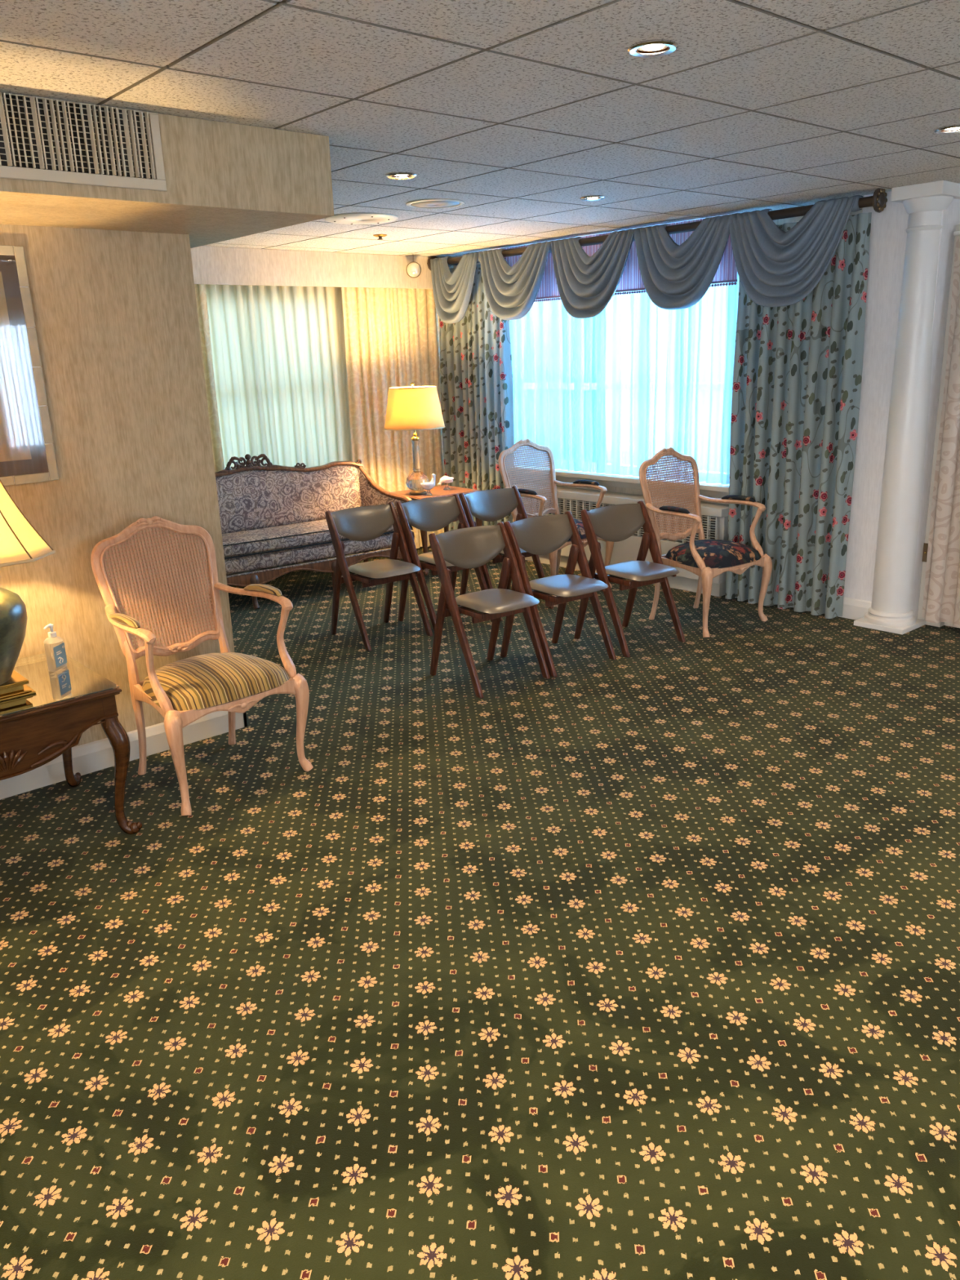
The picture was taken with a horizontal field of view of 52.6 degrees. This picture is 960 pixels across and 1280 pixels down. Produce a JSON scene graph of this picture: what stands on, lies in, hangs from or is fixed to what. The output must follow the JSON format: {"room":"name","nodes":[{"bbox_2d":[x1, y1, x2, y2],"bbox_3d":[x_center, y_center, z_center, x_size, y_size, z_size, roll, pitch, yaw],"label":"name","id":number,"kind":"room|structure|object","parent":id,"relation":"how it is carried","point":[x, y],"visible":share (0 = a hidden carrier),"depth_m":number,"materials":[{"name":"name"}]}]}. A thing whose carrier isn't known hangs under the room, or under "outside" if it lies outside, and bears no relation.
{"room":"funeral home parlor","nodes":[
{"label":"funeral home parlor","id":0,"kind":"room"},
{"bbox_2d":[0,224,234,747],"bbox_3d":[-3.813,-0.564,3.828,4.520,2.421,2.950,-16,21,-39],"label":"wall","id":1,"kind":"structure","parent":0,"point":[115,312],"depth_m":3.87,"materials":[{"name":"beige paint"}]},
{"bbox_2d":[0,244,58,485],"bbox_3d":[-1.958,-0.933,3.369,0.842,0.842,0.023,-16,21,-39],"label":"mirror","id":2,"kind":"object","parent":1,"relation":"attached to","point":[27,449],"visible":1,"depth_m":3.59,"materials":[{"name":"silver metal"}]},
{"bbox_2d":[0,271,31,462],"bbox_3d":[-1.953,-0.931,3.363,0.664,0.664,0.001,-16,21,-39],"label":"print","id":3,"kind":"object","parent":2,"relation":"attached to","point":[15,424],"depth_m":3.58},
{"bbox_2d":[0,711,247,799],"bbox_3d":[-2.752,0.808,3.113,4.436,0.125,0.016,-16,21,-39],"label":"baseboard","id":4,"kind":"structure","parent":1,"relation":"attached to","point":[89,757],"depth_m":4.08,"materials":[{"name":"paint"}]},
{"bbox_2d":[0,99,334,248],"bbox_3d":[-3.380,-1.503,3.257,4.650,0.263,3.330,-16,21,-39],"label":"soffit","id":5,"kind":"structure","parent":1,"relation":"attached to","point":[224,181],"depth_m":3.30,"materials":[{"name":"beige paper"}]},
{"bbox_2d":[0,92,166,191],"bbox_3d":[-1.355,-1.456,2.804,0.920,0.226,0.020,-16,21,-39],"label":"air vent","id":6,"kind":"object","parent":5,"relation":"attached to","point":[42,140],"visible":1,"depth_m":2.93,"materials":[{"name":"metal"}]},
{"bbox_2d":[190,245,453,288],"bbox_3d":[-1.580,-2.663,6.935,3.609,0.244,0.025,-16,21,-39],"label":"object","id":7,"kind":"structure","parent":1,"relation":"attached to","point":[211,265],"depth_m":7.15,"materials":[{"name":"beige paint"}]},
{"bbox_2d":[194,284,235,576],"bbox_3d":[-2.053,-1.411,6.909,0.480,2.140,0.049,-16,21,-39],"label":"drape","id":8,"kind":"object","parent":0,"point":[200,289],"visible":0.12,"depth_m":6.89,"materials":[{"name":"beige fabric"}]},
{"bbox_2d":[205,284,359,574],"bbox_3d":[-1.738,-1.533,7.268,1.968,2.130,0.063,-16,21,-39],"label":"window blinds","id":9,"kind":"object","parent":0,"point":[279,354],"visible":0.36,"depth_m":7.35,"materials":[{"name":"white fabric"}]},
{"bbox_2d":[341,287,444,553],"bbox_3d":[-0.632,-1.811,8.097,1.051,2.140,0.060,-16,21,-39],"label":"drape","id":10,"kind":"object","parent":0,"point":[392,335],"visible":0.52,"depth_m":7.92,"materials":[{"name":"beige fabric"}]},
{"bbox_2d":[0,545,959,1279],"bbox_3d":[0.620,0.935,2.604,9.000,0.050,11.400,-16,21,-39],"label":"floor","id":11,"kind":"structure","parent":0,"point":[645,965],"depth_m":2.68,"materials":[{"name":"carpet"}]},
{"bbox_2d":[0,651,142,834],"bbox_3d":[-1.740,0.456,3.422,0.810,0.570,0.643,-16,21,-39],"label":"end table","id":12,"kind":"object","parent":11,"relation":"on","point":[36,729],"visible":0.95,"depth_m":3.31,"materials":[{"name":"brown wood"}]},
{"bbox_2d":[0,480,55,702],"bbox_3d":[-1.734,-0.228,3.184,0.595,0.876,0.447,-16,21,-39],"label":"table lamp","id":13,"kind":"object","parent":12,"relation":"on","point":[20,543],"visible":1,"depth_m":3.19,"materials":[{"name":"beige fabric"}]},
{"bbox_2d":[0,586,27,684],"bbox_3d":[-1.726,-0.022,3.246,0.402,0.345,0.402,-16,21,-39],"label":"lamp base","id":14,"kind":"object","parent":13,"relation":"attached to","point":[13,613],"depth_m":3.22,"materials":[{"name":"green ceramic"}]},
{"bbox_2d":[43,623,66,671],"bbox_3d":[-1.559,0.023,3.554,0.068,0.173,0.079,1,17,11],"label":"pump bottle","id":15,"kind":"object","parent":12,"relation":"on","point":[60,653],"visible":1,"depth_m":3.55,"materials":[{"name":"clear plastic"}]},
{"bbox_2d":[56,646,64,663],"bbox_3d":[-1.538,0.054,3.565,0.004,0.060,0.049,1,17,11],"label":"print","id":16,"kind":"object","parent":15,"relation":"attached to","point":[62,646],"depth_m":3.56},
{"bbox_2d":[90,515,313,815],"bbox_3d":[-1.126,0.053,3.889,0.664,1.044,0.636,-17,22,-42],"label":"armchair","id":17,"kind":"object","parent":11,"relation":"on","point":[183,691],"visible":1,"depth_m":3.89,"materials":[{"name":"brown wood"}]},
{"bbox_2d":[142,652,290,711],"bbox_3d":[-1.069,0.128,3.853,0.536,0.109,0.468,-17,22,-42],"label":"seat cushion","id":18,"kind":"object","parent":17,"relation":"on","point":[211,682],"depth_m":3.73,"materials":[{"name":"fabric"}]},
{"bbox_2d":[214,453,413,609],"bbox_3d":[-1.482,-0.803,6.922,2.074,0.997,0.694,-14,20,-35],"label":"sofa","id":19,"kind":"object","parent":11,"relation":"on","point":[271,515],"visible":0.47,"depth_m":7.03,"materials":[{"name":"fabric"}]},
{"bbox_2d":[222,519,394,557],"bbox_3d":[-1.445,-0.728,6.897,1.800,0.102,0.497,-14,20,-35],"label":"seat cushion","id":20,"kind":"object","parent":19,"relation":"on","point":[282,536],"depth_m":6.78,"materials":[{"name":"fabric"}]},
{"bbox_2d":[324,502,432,651],"bbox_3d":[-0.610,-0.398,5.794,0.467,0.776,0.514,-14,21,-36],"label":"folding chair","id":21,"kind":"object","parent":11,"relation":"on","point":[362,523],"visible":1,"depth_m":5.78,"materials":[{"name":"brown wood"}]},
{"bbox_2d":[392,484,482,575],"bbox_3d":[-0.352,-0.880,7.716,0.590,0.602,0.513,-14,20,-35],"label":"end table","id":22,"kind":"object","parent":11,"relation":"on","point":[437,491],"visible":0.13,"depth_m":7.53,"materials":[{"name":"brown wood"}]},
{"bbox_2d":[383,382,444,494],"bbox_3d":[-0.493,-1.531,7.394,0.464,0.834,0.464,-16,21,-39],"label":"table lamp","id":23,"kind":"object","parent":22,"relation":"on","point":[409,408],"visible":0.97,"depth_m":7.18,"materials":[{"name":"beige fabric"}]},
{"bbox_2d":[420,473,436,495],"bbox_3d":[-0.392,-1.187,7.411,0.133,0.158,0.065,-8,18,-20],"label":"figurine","id":24,"kind":"object","parent":22,"relation":"on","point":[427,486],"visible":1,"depth_m":7.40,"materials":[{"name":"white ceramic"}]},
{"bbox_2d":[436,475,453,489],"bbox_3d":[-0.275,-1.243,7.670,0.134,0.110,0.065,-5,17,-10],"label":"figurine","id":25,"kind":"object","parent":22,"relation":"on","point":[446,479],"visible":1,"depth_m":7.65,"materials":[{"name":"white ceramic"}]},
{"bbox_2d":[395,493,492,631],"bbox_3d":[-0.218,-0.485,6.045,0.467,0.776,0.514,-14,21,-36],"label":"folding chair","id":26,"kind":"object","parent":11,"relation":"on","point":[435,513],"visible":0.56,"depth_m":6.03,"materials":[{"name":"brown wood"}]},
{"bbox_2d":[428,521,550,698],"bbox_3d":[0.039,-0.175,4.967,0.467,0.776,0.514,-14,20,-35],"label":"folding chair","id":27,"kind":"object","parent":11,"relation":"on","point":[473,547],"visible":1,"depth_m":4.95,"materials":[{"name":"brown wood"}]},
{"bbox_2d":[457,485,553,621],"bbox_3d":[0.161,-0.581,6.324,0.467,0.776,0.514,-14,20,-35],"label":"folding chair","id":28,"kind":"object","parent":11,"relation":"on","point":[493,504],"visible":0.53,"depth_m":6.35,"materials":[{"name":"brown wood"}]},
{"bbox_2d":[498,438,613,596],"bbox_3d":[0.515,-0.864,6.800,0.638,1.044,0.636,-14,21,-36],"label":"armchair","id":29,"kind":"object","parent":11,"relation":"on","point":[555,556],"visible":0.59,"depth_m":6.88,"materials":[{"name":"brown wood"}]},
{"bbox_2d":[567,519,596,542],"bbox_3d":[0.565,-0.787,6.759,0.514,0.109,0.468,-14,21,-36],"label":"seat cushion","id":30,"kind":"object","parent":29,"relation":"on","point":[579,523],"depth_m":6.61,"materials":[{"name":"fabric"}]},
{"bbox_2d":[500,511,616,677],"bbox_3d":[0.420,-0.268,5.237,0.467,0.776,0.514,-14,20,-36],"label":"folding chair","id":31,"kind":"object","parent":11,"relation":"on","point":[545,534],"visible":0.95,"depth_m":5.23,"materials":[{"name":"brown wood"}]},
{"bbox_2d":[512,483,728,596],"bbox_3d":[1.000,-0.779,7.209,0.199,0.600,2.000,-16,21,-39],"label":"radiator","id":32,"kind":"object","parent":11,"relation":"on","point":[714,516],"visible":0.29,"depth_m":6.95,"materials":[{"name":"metal"}]},
{"bbox_2d":[521,497,719,543],"bbox_3d":[0.932,-0.897,7.121,0.032,0.208,1.934,-16,21,-39],"label":"grille","id":33,"kind":"object","parent":32,"relation":"attached to","point":[710,521],"depth_m":6.96,"materials":[{"name":"metal"}]},
{"bbox_2d":[573,500,685,657],"bbox_3d":[0.857,-0.366,5.519,0.467,0.776,0.514,-13,20,-33],"label":"folding chair","id":34,"kind":"object","parent":11,"relation":"on","point":[616,522],"visible":0.97,"depth_m":5.50,"materials":[{"name":"brown wood"}]},
{"bbox_2d":[639,447,772,637],"bbox_3d":[1.340,-0.618,5.874,0.638,1.044,0.636,-14,20,-34],"label":"armchair","id":35,"kind":"object","parent":11,"relation":"on","point":[707,559],"visible":0.97,"depth_m":5.87,"materials":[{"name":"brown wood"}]},
{"bbox_2d":[665,539,761,568],"bbox_3d":[1.389,-0.541,5.831,0.514,0.109,0.468,-14,20,-34],"label":"seat cushion","id":36,"kind":"object","parent":35,"relation":"on","point":[705,553],"depth_m":5.70,"materials":[{"name":"fabric"}]},
{"bbox_2d":[853,180,959,634],"bbox_3d":[2.394,-1.234,5.430,0.290,2.390,0.300,-16,21,-39],"label":"column","id":37,"kind":"structure","parent":11,"relation":"on","point":[890,611],"depth_m":5.35,"materials":[{"name":"white paint"}]},
{"bbox_2d":[0,0,959,257],"bbox_3d":[0.315,-1.332,1.726,8.400,0.068,11.200,-16,21,-39],"label":"ceiling","id":38,"kind":"structure","parent":0,"point":[517,112],"depth_m":3.00,"materials":[{"name":"paint"}]},
{"bbox_2d":[373,234,386,239],"bbox_3d":[-0.654,-2.640,6.364,0.093,0.028,0.093,-16,21,-39],"label":"sprinkler","id":39,"kind":"object","parent":38,"relation":"attached to","point":[380,236],"visible":1,"depth_m":6.34,"materials":[{"name":"gold metal"}]},
{"bbox_2d":[386,172,416,179],"bbox_3d":[-0.345,-2.047,4.268,0.133,0.023,0.133,-16,21,-39],"label":"recessed light","id":40,"kind":"object","parent":38,"relation":"in","point":[399,175],"visible":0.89,"depth_m":4.26,"materials":[{"name":"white metal"}]},
{"bbox_2d":[405,257,421,278],"bbox_3d":[-0.525,-2.954,7.671,0.112,0.176,0.112,-16,21,-39],"label":"glass ornament","id":41,"kind":"object","parent":38,"relation":"hanging from","point":[413,268],"visible":1,"depth_m":7.65,"materials":[{"name":"white glass"}]},
{"bbox_2d":[406,198,464,208],"bbox_3d":[-0.235,-2.289,5.097,0.305,0.010,0.305,-16,21,-39],"label":"ceiling speaker","id":42,"kind":"object","parent":38,"relation":"attached to","point":[432,203],"visible":1,"depth_m":5.07},
{"bbox_2d":[410,200,459,207],"bbox_3d":[-0.235,-2.288,5.097,0.262,0.005,0.262,-16,21,-39],"label":"grille","id":43,"kind":"object","parent":42,"relation":"attached to","point":[413,203],"depth_m":5.09,"materials":[{"name":"white metal"}]},
{"bbox_2d":[579,195,604,200],"bbox_3d":[0.590,-2.320,5.081,0.133,0.023,0.133,-16,21,-39],"label":"recessed light","id":44,"kind":"object","parent":38,"relation":"in","point":[593,197],"visible":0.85,"depth_m":5.08,"materials":[{"name":"white metal"}]},
{"bbox_2d":[503,215,737,302],"bbox_3d":[0.848,-2.598,6.729,0.018,0.409,2.202,-16,21,-39],"label":"window shade","id":45,"kind":"object","parent":38,"relation":"hanging from","point":[631,279],"visible":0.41,"depth_m":6.56,"materials":[{"name":"fabric"}]},
{"bbox_2d":[627,39,678,57],"bbox_3d":[0.457,-1.572,2.569,0.133,0.023,0.133,-16,21,-39],"label":"recessed light","id":46,"kind":"object","parent":38,"relation":"in","point":[656,44],"visible":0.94,"depth_m":2.56,"materials":[{"name":"silver metal"}]},
{"bbox_2d":[934,124,959,133],"bbox_3d":[1.804,-1.952,3.697,0.133,0.023,0.133,-16,21,-39],"label":"recessed light","id":47,"kind":"object","parent":38,"relation":"in","point":[954,127],"visible":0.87,"depth_m":3.71,"materials":[{"name":"white metal"}]},
{"bbox_2d":[453,208,862,504],"bbox_3d":[0.972,-1.740,7.247,0.180,2.421,4.000,-16,21,-39],"label":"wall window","id":48,"kind":"structure","parent":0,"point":[781,221],"depth_m":7.10,"materials":[{"name":"white paint"}]},
{"bbox_2d":[509,465,728,497],"bbox_3d":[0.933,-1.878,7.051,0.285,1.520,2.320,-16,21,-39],"label":"windowsill","id":49,"kind":"structure","parent":48,"relation":"attached to","point":[713,490],"depth_m":7.09,"materials":[{"name":"white paint"}]},
{"bbox_2d":[426,187,887,270],"bbox_3d":[0.935,-2.710,6.564,0.302,0.124,3.814,-16,21,-39],"label":"curtain rod","id":50,"kind":"object","parent":48,"relation":"attached to","point":[878,201],"visible":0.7,"depth_m":5.60,"materials":[{"name":"gold metal"}]},
{"bbox_2d":[430,251,481,323],"bbox_3d":[-0.207,-2.771,7.668,0.156,0.515,0.569,-16,21,-39],"label":"drape","id":51,"kind":"object","parent":50,"relation":"hanging from","point":[451,291],"visible":1,"depth_m":7.63,"materials":[{"name":"fabric"}]},
{"bbox_2d":[439,261,514,555],"bbox_3d":[-0.042,-1.861,7.985,0.095,2.278,0.842,-16,21,-39],"label":"drape","id":52,"kind":"object","parent":50,"relation":"hanging from","point":[476,371],"visible":0.64,"depth_m":7.90,"materials":[{"name":"fabric"}]},
{"bbox_2d":[478,240,553,319],"bbox_3d":[0.243,-2.639,7.178,0.152,0.521,0.767,-16,21,-39],"label":"drape","id":53,"kind":"object","parent":50,"relation":"hanging from","point":[511,292],"visible":0.99,"depth_m":7.13,"materials":[{"name":"fabric"}]},
{"bbox_2d":[551,227,638,318],"bbox_3d":[0.759,-2.478,6.616,0.150,0.543,0.769,-16,21,-39],"label":"drape","id":54,"kind":"object","parent":50,"relation":"hanging from","point":[586,284],"visible":0.99,"depth_m":6.59,"materials":[{"name":"fabric"}]},
{"bbox_2d":[509,271,738,484],"bbox_3d":[0.950,-1.924,6.916,0.064,1.473,2.520,-16,21,-39],"label":"sheer curtain","id":55,"kind":"object","parent":50,"relation":"hanging from","point":[606,392],"visible":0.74,"depth_m":6.84,"materials":[{"name":"white fabric"}]},
{"bbox_2d":[633,213,735,310],"bbox_3d":[1.250,-2.343,6.072,0.153,0.526,0.769,-16,21,-39],"label":"drape","id":56,"kind":"object","parent":50,"relation":"hanging from","point":[674,276],"visible":1,"depth_m":6.03,"materials":[{"name":"fabric"}]},
{"bbox_2d":[727,195,862,306],"bbox_3d":[1.744,-2.189,5.536,0.149,0.548,0.809,-16,21,-39],"label":"drape","id":57,"kind":"object","parent":50,"relation":"hanging from","point":[775,267],"visible":1,"depth_m":5.50,"materials":[{"name":"fabric"}]},
{"bbox_2d":[724,212,871,618],"bbox_3d":[1.874,-1.304,5.882,0.119,2.278,0.840,-16,21,-39],"label":"drape","id":58,"kind":"object","parent":50,"relation":"hanging from","point":[797,369],"visible":0.84,"depth_m":5.85,"materials":[{"name":"fabric"}]},
{"bbox_2d":[844,191,959,618],"bbox_3d":[2.405,-1.302,5.601,0.280,2.421,0.450,-16,21,-39],"label":"wall","id":59,"kind":"structure","parent":0,"point":[888,234],"depth_m":5.47,"materials":[{"name":"white paint"}]},
{"bbox_2d":[838,596,871,619],"bbox_3d":[2.331,-0.170,5.834,0.016,0.125,0.450,-16,21,-39],"label":"baseboard","id":60,"kind":"structure","parent":59,"relation":"attached to","point":[853,609],"depth_m":5.89,"materials":[{"name":"white paint"}]},
{"bbox_2d":[922,542,928,561],"bbox_3d":[2.592,-0.508,5.651,0.014,0.110,0.044,-16,21,-39],"label":"latch plate","id":61,"kind":"object","parent":59,"relation":"attached to","point":[926,544],"visible":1,"depth_m":5.65,"materials":[{"name":"gold metal"}]},
{"bbox_2d":[917,224,959,626],"bbox_3d":[2.634,-1.147,5.443,0.060,2.200,0.139,-16,21,-39],"label":"trim","id":62,"kind":"structure","parent":59,"relation":"attached to","point":[957,226],"depth_m":5.46,"materials":[{"name":"paint"}]},
{"bbox_2d":[921,231,959,626],"bbox_3d":[2.952,-1.017,4.948,0.084,2.110,1.270,-16,21,-39],"label":"drape","id":63,"kind":"object","parent":59,"relation":"hanging from","point":[941,597],"visible":1,"depth_m":5.43,"materials":[{"name":"fabric"}]},
{"bbox_2d":[944,622,959,627],"bbox_3d":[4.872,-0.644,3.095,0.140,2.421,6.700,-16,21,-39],"label":"baseboard","id":64,"kind":"structure","parent":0,"point":[946,624],"depth_m":5.70,"materials":[{"name":"white wood"}]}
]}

